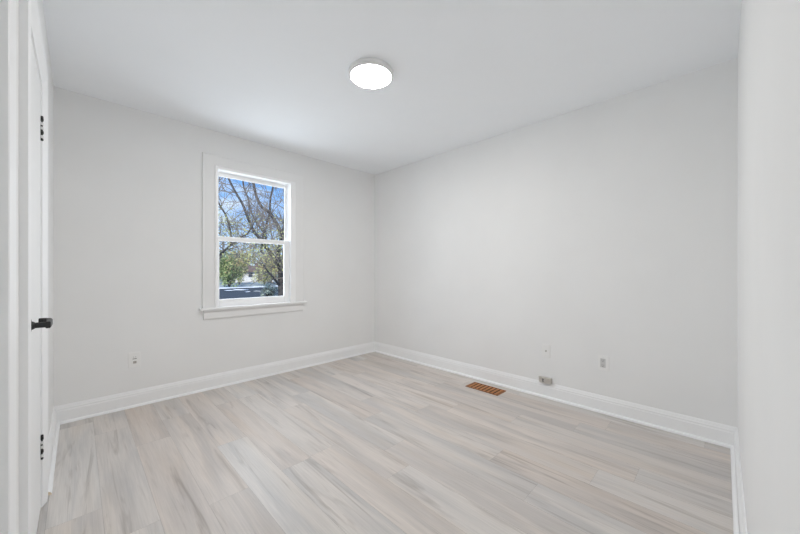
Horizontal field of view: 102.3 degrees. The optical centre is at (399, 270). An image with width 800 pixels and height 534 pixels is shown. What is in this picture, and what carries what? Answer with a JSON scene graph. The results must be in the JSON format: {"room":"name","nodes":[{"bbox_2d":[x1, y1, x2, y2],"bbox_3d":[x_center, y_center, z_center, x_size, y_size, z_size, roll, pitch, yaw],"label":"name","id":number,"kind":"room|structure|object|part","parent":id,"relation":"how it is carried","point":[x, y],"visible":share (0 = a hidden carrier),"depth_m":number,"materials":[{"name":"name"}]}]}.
{"room":"empty bedroom","nodes":[
{"label":"empty bedroom","id":0,"kind":"room"},
{"bbox_2d":[16,0,53,533],"bbox_3d":[-1.267,-0.081,0.981,0.160,2.500,3.631,0,0,-45],"label":"wall","id":1,"kind":"structure","parent":0,"point":[40,2],"depth_m":1.91,"materials":[{"name":"paint"}]},
{"bbox_2d":[0,0,15,533],"bbox_3d":[-0.628,0.040,0.342,0.200,2.138,0.988,0,0,-45],"label":"door","id":2,"kind":"structure","parent":1,"relation":"in","point":[7,7],"depth_m":0.68,"materials":[{"name":"paint"}]},
{"bbox_2d":[19,0,52,533],"bbox_3d":[-1.473,0.100,1.214,0.238,2.137,0.874,0,0,-45],"label":"door","id":3,"kind":"structure","parent":1,"relation":"in","point":[34,322],"depth_m":1.20,"materials":[{"name":"paint"}]},
{"bbox_3d":[-1.258,0.184,1.127,0.058,0.054,0.152,0,0,-45],"label":"handle","id":4,"kind":"part","parent":3,"relation":"part of","materials":[{"name":"black metal"}]},
{"bbox_2d":[48,407,59,495],"bbox_3d":[-1.256,1.043,1.105,0.032,0.131,3.471,0,0,-45],"label":"baseboard","id":5,"kind":"structure","parent":1,"relation":"attached to","point":[53,436],"depth_m":1.91,"materials":[{"name":"paint"}]},
{"bbox_2d":[54,86,374,406],"bbox_3d":[-1.477,-0.081,3.450,3.354,2.500,0.160,0,0,-45],"label":"wall","id":6,"kind":"structure","parent":0,"point":[128,180],"depth_m":2.75,"materials":[{"name":"paint"}]},
{"bbox_2d":[128,352,140,367],"bbox_3d":[-2.172,0.728,2.636,0.078,0.125,0.010,0,0,-45],"label":"outlet","id":7,"kind":"object","parent":6,"relation":"attached to","point":[134,358],"visible":1,"depth_m":2.63,"materials":[{"name":"plastic"}]},
{"bbox_2d":[55,342,374,424],"bbox_3d":[-1.409,1.043,3.383,3.034,0.131,0.032,0,0,-45],"label":"baseboard","id":8,"kind":"structure","parent":6,"relation":"attached to","point":[67,413],"depth_m":2.91,"materials":[{"name":"paint"}]},
{"bbox_2d":[199,152,306,319],"bbox_3d":[-1.532,-0.322,3.404,1.072,1.556,0.268,0,0,-45],"label":"window","id":9,"kind":"structure","parent":6,"relation":"in","point":[213,166],"depth_m":3.30,"materials":[{"name":"paint"}]},
{"bbox_3d":[-1.531,-0.632,3.376,0.726,0.666,0.014,0,0,-45],"label":"sash","id":10,"kind":"part","parent":9,"relation":"part of","materials":[{"name":"plastic"}]},
{"bbox_3d":[-1.462,0.355,3.333,1.072,0.023,0.067,0,0,-45],"label":"sill","id":11,"kind":"part","parent":9,"relation":"part of","materials":[{"name":"paint"}]},
{"bbox_3d":[-1.507,0.003,3.352,0.726,0.677,0.022,0,0,-45],"label":"sash","id":12,"kind":"part","parent":9,"relation":"part of","materials":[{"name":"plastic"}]},
{"bbox_3d":[-1.507,-0.320,3.379,0.812,1.352,0.149,0,0,-45],"label":"frame","id":13,"kind":"part","parent":9,"relation":"part of","materials":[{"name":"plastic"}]},
{"bbox_2d":[37,352,738,533],"bbox_3d":[-0.293,1.139,2.067,3.354,0.060,3.511,0,0,-45],"label":"floor","id":14,"kind":"structure","parent":0,"point":[374,442],"depth_m":1.82,"materials":[{"name":"wood"}]},
{"bbox_2d":[466,382,505,395],"bbox_3d":[0.804,1.106,3.035,0.165,0.005,0.337,0,0,-45],"label":"floor vent","id":15,"kind":"object","parent":14,"relation":"in","point":[478,386],"visible":1,"depth_m":3.03,"materials":[{"name":"brown wood"}]},
{"bbox_2d":[43,0,740,174],"bbox_3d":[-0.194,-1.391,2.166,3.354,0.120,3.791,0,0,-45],"label":"ceiling","id":16,"kind":"structure","parent":0,"point":[274,73],"depth_m":2.04,"materials":[{"name":"paint"}]},
{"bbox_2d":[349,58,392,88],"bbox_3d":[-0.193,-1.312,2.155,0.297,0.038,0.297,0,0,-45],"label":"ceiling light","id":17,"kind":"object","parent":16,"relation":"in","point":[367,73],"visible":1,"depth_m":2.11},
{"bbox_2d":[375,58,736,426],"bbox_3d":[0.992,-0.081,3.239,0.160,2.500,3.631,0,0,-45],"label":"wall","id":18,"kind":"structure","parent":0,"point":[608,227],"depth_m":2.59,"materials":[{"name":"paint"}]},
{"bbox_2d":[539,376,551,383],"bbox_3d":[1.270,0.954,2.821,0.037,0.047,0.106,0,0,-45],"label":"box","id":19,"kind":"object","parent":18,"relation":"attached to","point":[542,379],"visible":1,"depth_m":2.81,"materials":[{"name":"grey plastic"}]},
{"bbox_2d":[542,344,549,357],"bbox_3d":[1.279,0.702,2.826,0.017,0.118,0.068,0,0,-45],"label":"wall plate","id":20,"kind":"object","parent":18,"relation":"attached to","point":[545,347],"visible":1,"depth_m":2.83,"materials":[{"name":"plastic"}]},
{"bbox_2d":[375,342,736,447],"bbox_3d":[0.868,1.043,3.227,0.032,0.131,3.471,0,0,-45],"label":"baseboard","id":21,"kind":"structure","parent":18,"relation":"attached to","point":[715,433],"depth_m":2.59,"materials":[{"name":"paint"}]},
{"bbox_2d":[598,355,608,370],"bbox_3d":[1.592,0.720,2.519,0.008,0.118,0.073,0,0,-45],"label":"outlet","id":22,"kind":"object","parent":18,"relation":"attached to","point":[603,361],"visible":1,"depth_m":2.52,"materials":[{"name":"plastic"}]},
{"bbox_2d":[600,358,605,367],"bbox_3d":[1.587,0.720,2.520,0.002,0.070,0.036,0,0,-45],"label":"receptacle","id":23,"kind":"object","parent":22,"relation":"attached to","point":[602,360],"depth_m":2.52,"materials":[{"name":"plastic"}]},
{"bbox_2d":[737,0,799,533],"bbox_3d":[1.089,-0.081,0.882,3.034,2.500,0.160,0,0,-45],"label":"wall","id":24,"kind":"structure","parent":0,"point":[768,59],"depth_m":0.67,"materials":[{"name":"paint"}]},
{"bbox_2d":[730,428,747,533],"bbox_3d":[1.020,1.043,0.951,3.034,0.131,0.036,0,0,-45],"label":"baseboard","id":25,"kind":"structure","parent":24,"relation":"attached to","point":[738,503],"depth_m":1.52,"materials":[{"name":"paint"}]},
{"bbox_3d":[1.014,1.099,0.957,3.002,0.018,0.016,0,0,-45],"label":"shoe molding","id":26,"kind":"part","parent":25,"relation":"part of","materials":[{"name":"paint"}]},
{"label":"outside","id":27,"kind":"structure","parent":0,"visible":0},
{"bbox_2d":[219,277,277,287],"bbox_3d":[-29.529,2.559,64.917,130.000,0.500,126.415,0,0,-45],"label":"ground","id":28,"kind":"structure","parent":27,"point":[248,284],"depth_m":55.12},
{"bbox_2d":[219,250,246,286],"bbox_3d":[-23.818,-0.540,46.340,6.934,5.800,5.379,0,0,-1],"label":"shrub","id":29,"kind":"object","parent":28,"relation":"on","point":[226,277],"visible":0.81,"depth_m":45.54,"materials":[{"name":"green plant"}]},
{"bbox_2d":[227,250,252,284],"bbox_3d":[-27.129,-1.630,54.035,5.512,7.908,6.742,0,0,-1],"label":"shrub","id":30,"kind":"object","parent":28,"relation":"on","point":[245,265],"visible":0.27,"depth_m":54.05,"materials":[{"name":"green plant"}]},
{"bbox_2d":[230,249,258,265],"bbox_3d":[-41.232,-2.970,82.071,10.808,10.891,8.311,0,0,-45],"label":"tree","id":31,"kind":"object","parent":28,"relation":"on","point":[230,249],"visible":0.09,"depth_m":82.52,"materials":[{"name":"green plant"}]},
{"bbox_2d":[218,176,283,274],"bbox_3d":[-4.010,-0.398,7.363,2.938,5.414,2.231,0,0,-21],"label":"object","id":32,"kind":"object","parent":28,"relation":"on","point":[232,220],"visible":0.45,"depth_m":7.47,"materials":[{"name":"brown plant"}]},
{"bbox_2d":[219,177,283,295],"bbox_3d":[-4.926,-1.119,11.750,4.633,6.861,3.801,0,0,-45],"label":"bare tree","id":33,"kind":"object","parent":28,"relation":"on","point":[278,263],"visible":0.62,"depth_m":11.82,"materials":[{"name":"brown plant"}]},
{"bbox_2d":[220,177,283,251],"bbox_3d":[-7.029,-2.851,17.797,6.140,10.326,3.837,0,0,-41],"label":"bare tree","id":34,"kind":"object","parent":28,"relation":"on","point":[254,186],"visible":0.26,"depth_m":17.54,"materials":[{"name":"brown plant"}]},
{"bbox_2d":[222,213,282,272],"bbox_3d":[-9.073,-1.101,21.430,5.829,6.828,3.714,0,0,-45],"label":"leafy tree","id":35,"kind":"object","parent":28,"relation":"on","point":[241,251],"visible":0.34,"depth_m":20.84,"materials":[{"name":"green plant"}]},
{"bbox_2d":[235,263,270,281],"bbox_3d":[-32.856,0.259,70.369,8.800,4.100,7.000,0,0,-45],"label":"house","id":36,"kind":"structure","parent":28,"relation":"on","point":[250,270],"depth_m":67.70,"materials":[{"name":"white"}]},
{"bbox_2d":[251,266,274,284],"bbox_3d":[-22.600,0.398,53.946,4.475,3.851,3.232,0,0,-45],"label":"shrub","id":37,"kind":"object","parent":28,"relation":"on","point":[263,276],"visible":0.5,"depth_m":53.30,"materials":[{"name":"green plant"}]},
{"bbox_2d":[257,249,277,283],"bbox_3d":[-22.591,-0.905,58.665,7.874,6.495,5.356,0,0,0],"label":"shrub","id":38,"kind":"object","parent":28,"relation":"on","point":[276,273],"visible":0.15,"depth_m":58.03,"materials":[{"name":"green plant"}]},
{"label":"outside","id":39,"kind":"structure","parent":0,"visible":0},
{"bbox_2d":[219,287,277,298],"bbox_3d":[-6.349,2.293,41.722,130.000,0.028,24.000,0,0,-45],"label":"street","id":40,"kind":"structure","parent":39,"point":[223,294],"depth_m":32.64,"materials":[{"name":"grey asphalt"}]},
{"bbox_2d":[219,286,276,288],"bbox_3d":[-22.081,2.197,43.317,50.000,0.184,1.894,0,0,-45],"label":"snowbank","id":41,"kind":"object","parent":40,"relation":"on","point":[253,286],"visible":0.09,"depth_m":43.15,"materials":[{"name":"white snow"}]},
{"bbox_2d":[260,280,277,296],"bbox_3d":[-9.694,1.458,24.112,1.528,1.769,1.363,0,0,-23],"label":"shrub","id":42,"kind":"object","parent":40,"relation":"on","point":[268,290],"visible":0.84,"depth_m":23.97,"materials":[{"name":"green plant"}]}
]}

